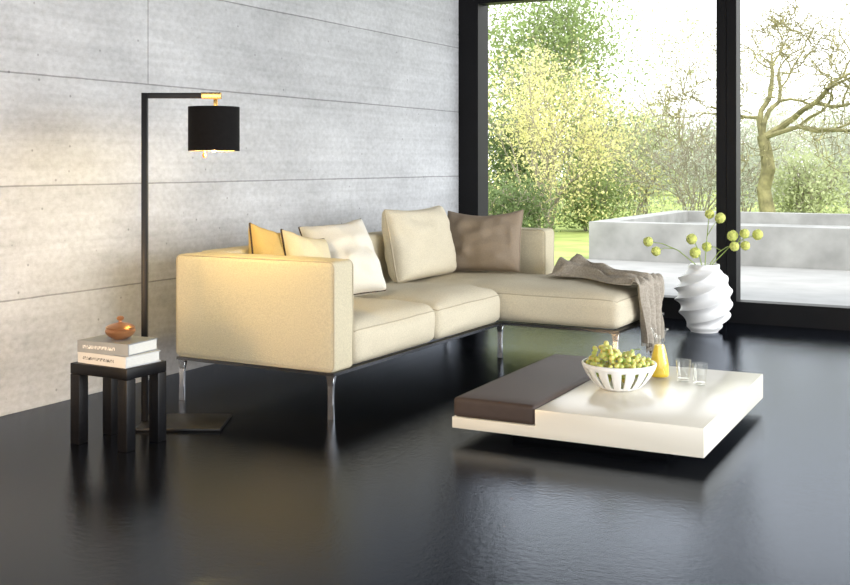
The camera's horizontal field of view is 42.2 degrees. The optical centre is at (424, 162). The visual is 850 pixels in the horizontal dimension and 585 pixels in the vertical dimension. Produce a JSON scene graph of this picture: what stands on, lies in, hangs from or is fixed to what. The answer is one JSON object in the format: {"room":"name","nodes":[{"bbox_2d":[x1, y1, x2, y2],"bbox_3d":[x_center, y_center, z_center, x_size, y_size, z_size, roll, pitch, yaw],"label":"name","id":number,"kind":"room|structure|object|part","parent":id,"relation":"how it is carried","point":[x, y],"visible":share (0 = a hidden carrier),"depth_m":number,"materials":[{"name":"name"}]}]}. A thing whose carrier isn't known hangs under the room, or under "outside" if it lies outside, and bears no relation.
{"room":"living room","nodes":[
{"label":"living room","id":0,"kind":"room"},
{"bbox_2d":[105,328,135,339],"bbox_3d":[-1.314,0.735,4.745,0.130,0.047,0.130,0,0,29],"label":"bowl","id":1,"kind":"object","parent":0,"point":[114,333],"depth_m":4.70,"materials":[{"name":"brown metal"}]},
{"bbox_2d":[0,0,457,415],"bbox_3d":[-2.512,-0.250,4.553,0.250,2.900,11.560,0,0,29],"label":"wall","id":2,"kind":"structure","parent":0,"point":[349,108],"depth_m":6.27,"materials":[{"name":"concrete"}]},
{"bbox_2d":[0,318,849,584],"bbox_3d":[1.331,1.260,2.441,9.020,0.120,11.560,0,0,29],"label":"floor","id":3,"kind":"structure","parent":0,"point":[386,491],"depth_m":4.08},
{"bbox_2d":[70,360,165,452],"bbox_3d":[-1.319,1.028,4.736,0.325,0.345,0.240,0,0,29],"label":"side table","id":4,"kind":"object","parent":3,"relation":"on","point":[119,384],"visible":0.93,"depth_m":4.70,"materials":[{"name":"black wood"}]},
{"bbox_3d":[-1.483,1.051,4.720,0.053,0.298,0.053,0,0,29],"label":"leg","id":5,"kind":"part","parent":4,"relation":"part of","materials":[{"name":"black wood"}]},
{"bbox_3d":[-1.393,1.051,4.884,0.053,0.298,0.053,0,0,29],"label":"leg","id":6,"kind":"part","parent":4,"relation":"part of","materials":[{"name":"black wood"}]},
{"bbox_2d":[78,350,160,368],"bbox_3d":[-1.315,0.832,4.734,0.285,0.046,0.206,0,0,31],"label":"book","id":7,"kind":"object","parent":4,"relation":"on","point":[125,362],"visible":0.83,"depth_m":4.65,"materials":[{"name":"paper"}]},
{"bbox_2d":[83,356,113,362],"bbox_3d":[-1.384,0.832,4.656,0.185,0.013,0.001,0,0,31],"label":"print","id":8,"kind":"object","parent":7,"relation":"on","point":[84,357],"depth_m":4.65},
{"bbox_2d":[77,334,157,356],"bbox_3d":[-1.323,0.783,4.740,0.275,0.050,0.196,0,0,25],"label":"book","id":9,"kind":"object","parent":7,"relation":"on","point":[102,344],"visible":0.96,"depth_m":4.67,"materials":[{"name":"paper"}]},
{"bbox_2d":[83,345,114,350],"bbox_3d":[-1.382,0.783,4.660,0.175,0.014,0.001,0,0,25],"label":"print","id":10,"kind":"object","parent":9,"relation":"on","point":[84,346],"depth_m":4.66},
{"bbox_2d":[105,316,135,339],"bbox_3d":[-1.314,0.708,4.745,0.130,0.100,0.130,0,0,29],"label":"lidded pot","id":11,"kind":"object","parent":9,"relation":"on","point":[120,330],"visible":1,"depth_m":4.70,"materials":[{"name":"brown metal"}]},
{"bbox_3d":[-1.314,0.684,4.745,0.125,0.052,0.125,0,0,29],"label":"lid","id":12,"kind":"part","parent":11,"relation":"part of","materials":[{"name":"brown metal"}]},
{"bbox_3d":[-1.245,1.051,4.589,0.053,0.298,0.053,0,0,29],"label":"leg","id":13,"kind":"part","parent":4,"relation":"part of","materials":[{"name":"black wood"}]},
{"bbox_3d":[-1.155,1.051,4.753,0.053,0.298,0.053,0,0,29],"label":"leg","id":14,"kind":"part","parent":4,"relation":"part of","materials":[{"name":"black wood"}]},
{"bbox_2d":[136,92,239,431],"bbox_3d":[-1.078,0.438,5.060,0.448,1.524,0.300,0,0,0],"label":"floor lamp","id":15,"kind":"object","parent":3,"relation":"on","point":[215,127],"visible":0.98,"depth_m":5.03,"materials":[{"name":"black metal"}]},
{"bbox_3d":[-1.109,-0.310,5.060,0.331,0.026,0.025,0,0,0],"label":"arm","id":16,"kind":"part","parent":15,"relation":"part of","materials":[{"name":"black metal"}]},
{"bbox_3d":[-0.971,-0.157,5.060,0.234,0.203,0.234,0,0,0],"label":"lamp shade","id":17,"kind":"part","parent":15,"relation":"part of","materials":[{"name":"black fabric"}]},
{"bbox_2d":[176,227,663,420],"bbox_3d":[0.195,0.826,6.437,1.729,0.749,2.948,0,0,29],"label":"sofa","id":18,"kind":"object","parent":3,"relation":"on","point":[235,307],"visible":0.88,"depth_m":5.50,"materials":[{"name":"beige fabric"}]},
{"bbox_3d":[-1.227,1.097,5.572,0.048,0.206,0.024,0,0,29],"label":"leg","id":19,"kind":"part","parent":18,"relation":"part of","materials":[{"name":"silver metal"}]},
{"bbox_3d":[-0.802,0.718,5.412,0.963,0.529,0.191,0,0,29],"label":"armrest","id":20,"kind":"part","parent":18,"relation":"part of","materials":[{"name":"beige fabric"}]},
{"bbox_2d":[248,223,284,255],"bbox_3d":[-0.804,0.542,5.819,0.260,0.455,0.331,0,0,-18],"label":"throw cushion","id":21,"kind":"object","parent":18,"relation":"on","point":[261,240],"visible":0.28,"depth_m":5.77,"materials":[{"name":"yellow fabric"}]},
{"bbox_2d":[280,229,330,257],"bbox_3d":[-0.625,0.562,5.868,0.291,0.423,0.327,0,0,-23],"label":"throw cushion","id":22,"kind":"object","parent":18,"relation":"on","point":[293,244],"visible":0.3,"depth_m":5.83,"materials":[{"name":"beige fabric"}]},
{"bbox_3d":[-0.483,0.717,6.813,0.178,0.531,2.577,0,0,29],"label":"backrest","id":23,"kind":"part","parent":18,"relation":"part of","materials":[{"name":"beige fabric"}]},
{"bbox_3d":[-0.439,1.097,5.139,0.048,0.206,0.024,0,0,29],"label":"leg","id":24,"kind":"part","parent":18,"relation":"part of","materials":[{"name":"silver metal"}]},
{"bbox_2d":[298,218,385,296],"bbox_3d":[-0.462,0.547,6.221,0.402,0.448,0.356,0,0,-41],"label":"throw cushion","id":25,"kind":"object","parent":18,"relation":"on","point":[351,240],"visible":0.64,"depth_m":6.16,"materials":[{"name":"beige fabric"}]},
{"bbox_2d":[353,297,434,363],"bbox_3d":[-0.473,0.853,5.816,0.843,0.248,0.847,0,0,29],"label":"seat cushion","id":26,"kind":"object","parent":18,"relation":"on","point":[381,327],"depth_m":5.60,"materials":[{"name":"beige fabric"}]},
{"bbox_2d":[382,205,456,282],"bbox_3d":[-0.030,0.520,7.195,0.290,0.460,0.748,0,0,26],"label":"cushion","id":27,"kind":"object","parent":18,"relation":"on","point":[418,244],"visible":1,"depth_m":6.97,"materials":[{"name":"beige fabric"}]},
{"bbox_3d":[0.185,0.986,6.439,1.693,0.015,2.916,0,0,29],"label":"frame","id":28,"kind":"part","parent":18,"relation":"part of","materials":[{"name":"metal"}]},
{"bbox_2d":[356,282,499,339],"bbox_3d":[-0.066,0.853,6.556,0.859,0.248,0.848,0,0,29],"label":"seat cushion","id":29,"kind":"object","parent":18,"relation":"on","point":[457,308],"depth_m":6.30,"materials":[{"name":"beige fabric"}]},
{"bbox_2d":[447,209,523,271],"bbox_3d":[0.395,0.537,7.571,0.564,0.438,0.295,0,0,19],"label":"throw cushion","id":30,"kind":"object","parent":18,"relation":"on","point":[491,242],"visible":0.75,"depth_m":7.48,"materials":[{"name":"brown fabric"}]},
{"bbox_3d":[0.463,1.097,6.779,0.048,0.206,0.024,0,0,29],"label":"leg","id":31,"kind":"part","parent":18,"relation":"part of","materials":[{"name":"silver metal"}]},
{"bbox_3d":[0.488,0.718,7.852,0.875,0.528,0.185,0,0,29],"label":"armrest","id":32,"kind":"part","parent":18,"relation":"part of","materials":[{"name":"beige fabric"}]},
{"bbox_2d":[407,272,639,328],"bbox_3d":[0.675,0.856,7.141,1.566,0.242,0.910,0,0,29],"label":"seat cushion","id":33,"kind":"object","parent":18,"relation":"on","point":[527,297],"depth_m":6.65,"materials":[{"name":"beige fabric"}]},
{"bbox_2d":[546,253,664,356],"bbox_3d":[1.121,0.892,6.986,0.487,0.591,0.942,0,0,-41],"label":"throw blanket","id":34,"kind":"object","parent":18,"relation":"on","point":[651,289],"visible":0.98,"depth_m":6.78,"materials":[{"name":"grey fabric"}]},
{"bbox_3d":[1.113,1.097,6.422,0.048,0.206,0.024,0,0,29],"label":"leg","id":35,"kind":"part","parent":18,"relation":"part of","materials":[{"name":"silver metal"}]},
{"bbox_2d":[458,0,725,318],"bbox_3d":[1.325,-0.250,8.925,2.263,2.900,0.200,0,0,29],"label":"window","id":36,"kind":"structure","parent":3,"relation":"on","point":[472,14],"depth_m":9.32,"materials":[{"name":"black metal"}]},
{"bbox_2d":[452,354,762,457],"bbox_3d":[0.886,1.105,5.082,1.090,0.190,1.240,0,0,27],"label":"coffee table","id":37,"kind":"object","parent":3,"relation":"on","point":[553,397],"visible":0.84,"depth_m":4.71,"materials":[{"name":"beige paint"}]},
{"bbox_2d":[582,358,656,391],"bbox_3d":[0.888,0.971,5.035,0.340,0.123,0.340,0,0,29],"label":"fruit bowl","id":38,"kind":"object","parent":37,"relation":"on","point":[616,384],"visible":0.78,"depth_m":4.92,"materials":[{"name":"white ceramic"}]},
{"bbox_2d":[586,341,624,381],"bbox_3d":[0.816,0.910,5.040,0.170,0.189,0.312,0,0,2],"label":"grape bunch","id":39,"kind":"object","parent":38,"relation":"in","point":[606,353],"visible":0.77,"depth_m":4.99,"materials":[{"name":"green food"}]},
{"bbox_2d":[615,349,654,383],"bbox_3d":[0.960,0.928,5.038,0.162,0.161,0.312,0,0,0],"label":"grape bunch","id":40,"kind":"object","parent":38,"relation":"in","point":[630,360],"visible":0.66,"depth_m":4.96,"materials":[{"name":"green food"}]},
{"bbox_2d":[651,329,669,377],"bbox_3d":[1.132,0.915,5.312,0.098,0.232,0.098,0,0,29],"label":"carafe","id":41,"kind":"object","parent":37,"relation":"on","point":[659,355],"visible":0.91,"depth_m":5.28,"materials":[{"name":"yellow glass"}]},
{"bbox_2d":[674,263,732,332],"bbox_3d":[1.978,0.959,7.829,0.413,0.480,0.416,0,0,29],"label":"vase","id":42,"kind":"object","parent":3,"relation":"on","point":[704,291],"visible":1,"depth_m":7.70,"materials":[{"name":"white ceramic"}]},
{"bbox_2d":[643,237,695,264],"bbox_3d":[1.756,0.683,7.852,0.408,0.317,0.085,0,0,-5],"label":"stem","id":43,"kind":"object","parent":42,"relation":"in","point":[648,241],"visible":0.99,"depth_m":7.83,"materials":[{"name":"green plant"}]},
{"bbox_3d":[1.775,0.699,7.840,0.374,0.283,0.025,0,0,0],"label":"stem","id":44,"kind":"part","parent":43,"relation":"part of","materials":[{"name":"green plant"}]},
{"bbox_2d":[686,233,701,264],"bbox_3d":[1.911,0.670,7.831,0.131,0.341,0.090,0,0,-38],"label":"flower","id":45,"kind":"object","parent":42,"relation":"in","point":[695,252],"visible":1,"depth_m":7.82,"materials":[{"name":"plant"}]},
{"bbox_2d":[705,209,725,264],"bbox_3d":[2.065,0.585,7.828,0.157,0.510,0.095,0,0,29],"label":"stem","id":46,"kind":"object","parent":42,"relation":"in","point":[720,217],"visible":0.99,"depth_m":7.83,"materials":[{"name":"green plant"}]},
{"bbox_3d":[2.045,0.602,7.836,0.115,0.476,0.047,0,0,15],"label":"stem","id":47,"kind":"part","parent":46,"relation":"part of","materials":[{"name":"green plant"}]},
{"bbox_2d":[702,241,738,264],"bbox_3d":[2.102,0.698,7.827,0.270,0.285,0.082,0,0,29],"label":"stem","id":48,"kind":"object","parent":42,"relation":"in","point":[734,246],"visible":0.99,"depth_m":7.81,"materials":[{"name":"green plant"}]},
{"bbox_3d":[2.094,0.714,7.813,0.198,0.253,0.050,0,0,29],"label":"stem","id":49,"kind":"part","parent":48,"relation":"part of","materials":[{"name":"green plant"}]},
{"bbox_2d":[712,228,762,264],"bbox_3d":[2.206,0.653,7.834,0.396,0.376,0.130,0,0,10],"label":"stem","id":50,"kind":"object","parent":42,"relation":"in","point":[757,234],"visible":1,"depth_m":7.81,"materials":[{"name":"plant"}]},
{"bbox_3d":[2.187,0.670,7.832,0.361,0.343,0.063,0,0,8],"label":"stem","id":51,"kind":"part","parent":50,"relation":"part of","materials":[{"name":"green plant"}]},
{"bbox_2d":[726,0,849,330],"bbox_3d":[4.323,-0.250,7.244,4.603,2.900,0.140,0,0,29],"label":"window","id":52,"kind":"structure","parent":3,"relation":"on","point":[805,315],"depth_m":8.26,"materials":[{"name":"black metal"}]},
{"label":"outside","id":53,"kind":"structure","parent":0,"visible":0},
{"bbox_2d":[494,182,849,265],"bbox_3d":[18.928,1.370,34.430,60.000,0.260,61.420,0,0,29],"label":"lawn","id":54,"kind":"structure","parent":53,"point":[569,242],"depth_m":20.82,"materials":[{"name":"green plant"}]},
{"bbox_2d":[488,75,563,212],"bbox_3d":[1.414,-0.377,24.092,3.336,3.250,3.097,0,0,6],"label":"shrub","id":55,"kind":"object","parent":54,"relation":"on","point":[502,155],"visible":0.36,"depth_m":23.71,"materials":[{"name":"green plant"}]},
{"bbox_2d":[488,92,570,190],"bbox_3d":[3.730,-0.798,44.444,5.229,4.108,4.820,0,0,-35],"label":"shrub","id":56,"kind":"object","parent":54,"relation":"on","point":[490,92],"visible":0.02,"depth_m":44.12,"materials":[{"name":"green plant"}]},
{"bbox_2d":[488,161,580,231],"bbox_3d":[1.435,0.610,18.132,2.057,1.277,1.819,0,0,29],"label":"shrub","id":57,"kind":"object","parent":54,"relation":"on","point":[513,204],"visible":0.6,"depth_m":18.10,"materials":[{"name":"green plant"}]},
{"bbox_2d":[556,105,605,190],"bbox_3d":[7.467,-0.778,50.176,5.161,4.105,3.832,0,0,-37],"label":"shrub","id":58,"kind":"object","parent":54,"relation":"on","point":[605,105],"visible":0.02,"depth_m":49.72,"materials":[{"name":"green plant"}]},
{"bbox_2d":[488,29,683,228],"bbox_3d":[2.212,-0.606,19.537,4.276,3.718,4.295,0,0,37],"label":"shrub","id":59,"kind":"object","parent":54,"relation":"on","point":[533,119],"visible":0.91,"depth_m":19.56,"materials":[{"name":"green plant"}]},
{"bbox_2d":[488,0,683,211],"bbox_3d":[2.493,-2.143,27.582,8.381,6.802,7.032,0,0,29],"label":"tree","id":60,"kind":"object","parent":54,"relation":"on","point":[561,24],"visible":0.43,"depth_m":26.45,"materials":[{"name":"green plant"}]},
{"bbox_2d":[542,149,647,230],"bbox_3d":[3.027,0.500,19.873,2.022,1.498,1.820,0,0,29],"label":"shrub","id":61,"kind":"object","parent":54,"relation":"on","point":[594,192],"visible":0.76,"depth_m":19.71,"materials":[{"name":"green plant"}]},
{"bbox_2d":[543,88,658,205],"bbox_3d":[5.112,-0.539,30.719,3.774,3.574,4.052,0,0,-32],"label":"shrub","id":62,"kind":"object","parent":54,"relation":"on","point":[580,148],"visible":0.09,"depth_m":30.14,"materials":[{"name":"green plant"}]},
{"bbox_2d":[575,88,715,215],"bbox_3d":[4.655,-0.202,22.503,3.213,2.908,4.001,0,0,11],"label":"shrub","id":63,"kind":"object","parent":54,"relation":"on","point":[653,125],"visible":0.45,"depth_m":22.06,"materials":[{"name":"green plant"}]},
{"bbox_2d":[609,96,713,194],"bbox_3d":[8.770,-0.691,42.279,4.589,3.913,4.406,0,0,9],"label":"shrub","id":64,"kind":"object","parent":54,"relation":"on","point":[627,96],"visible":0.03,"depth_m":41.72,"materials":[{"name":"green plant"}]},
{"bbox_2d":[553,0,824,203],"bbox_3d":[7.672,-2.475,33.108,8.888,7.474,7.298,0,0,-27],"label":"tree","id":65,"kind":"object","parent":54,"relation":"on","point":[686,10],"visible":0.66,"depth_m":33.04,"materials":[{"name":"green plant"}]},
{"bbox_2d":[609,98,782,214],"bbox_3d":[4.769,0.048,19.450,3.109,2.401,2.612,0,0,29],"label":"shrub","id":66,"kind":"object","parent":54,"relation":"on","point":[685,161],"visible":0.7,"depth_m":19.22,"materials":[{"name":"green plant"}]},
{"bbox_2d":[658,107,751,189],"bbox_3d":[12.216,-0.748,47.701,4.161,3.994,5.786,0,0,29],"label":"shrub","id":67,"kind":"object","parent":54,"relation":"on","point":[713,183],"visible":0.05,"depth_m":47.34,"materials":[{"name":"green plant"}]},
{"bbox_2d":[589,210,849,270],"bbox_3d":[8.634,0.985,12.456,12.870,0.490,3.850,0,0,29],"label":"wall","id":68,"kind":"structure","parent":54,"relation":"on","point":[789,240],"depth_m":13.34,"materials":[{"name":"concrete"}]},
{"bbox_2d":[669,98,818,211],"bbox_3d":[7.832,-0.154,26.536,3.603,2.808,3.955,0,0,29],"label":"shrub","id":69,"kind":"object","parent":54,"relation":"on","point":[751,201],"visible":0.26,"depth_m":26.31,"materials":[{"name":"green plant"}]},
{"bbox_2d":[639,0,849,211],"bbox_3d":[6.296,-1.055,17.564,4.156,4.617,5.621,0,0,-34],"label":"bare tree","id":70,"kind":"object","parent":54,"relation":"on","point":[765,199],"visible":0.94,"depth_m":18.06,"materials":[{"name":"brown plant"}]},
{"bbox_2d":[704,85,824,195],"bbox_3d":[12.240,-0.760,40.020,4.319,4.039,4.881,0,0,-34],"label":"shrub","id":71,"kind":"object","parent":54,"relation":"on","point":[774,109],"visible":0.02,"depth_m":39.50,"materials":[{"name":"green plant"}]},
{"bbox_2d":[741,97,843,199],"bbox_3d":[11.426,-0.514,35.107,3.843,3.520,4.039,0,0,29],"label":"shrub","id":72,"kind":"object","parent":54,"relation":"on","point":[771,126],"visible":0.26,"depth_m":34.37,"materials":[{"name":"green plant"}]},
{"bbox_2d":[746,133,849,213],"bbox_3d":[7.744,0.322,22.247,2.289,1.854,2.859,0,0,-11],"label":"shrub","id":73,"kind":"object","parent":54,"relation":"on","point":[802,186],"visible":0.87,"depth_m":21.96,"materials":[{"name":"green plant"}]},
{"bbox_2d":[776,92,849,213],"bbox_3d":[10.133,-0.312,26.211,3.424,3.121,4.297,0,0,29],"label":"shrub","id":74,"kind":"object","parent":54,"relation":"on","point":[847,140],"visible":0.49,"depth_m":25.91,"materials":[{"name":"green plant"}]},
{"bbox_2d":[790,93,849,191],"bbox_3d":[16.736,-0.947,45.457,4.953,4.411,4.373,0,0,-21],"label":"shrub","id":75,"kind":"object","parent":54,"relation":"on","point":[832,121],"visible":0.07,"depth_m":45.13,"materials":[{"name":"green plant"}]},
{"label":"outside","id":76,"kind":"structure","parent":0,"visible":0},
{"bbox_2d":[587,259,849,305],"bbox_3d":[8.340,1.222,7.802,16.900,0.025,4.570,0,0,29],"label":"terrace","id":77,"kind":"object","parent":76,"point":[776,284],"visible":0.2,"depth_m":11.23,"materials":[{"name":"concrete"}]}
]}

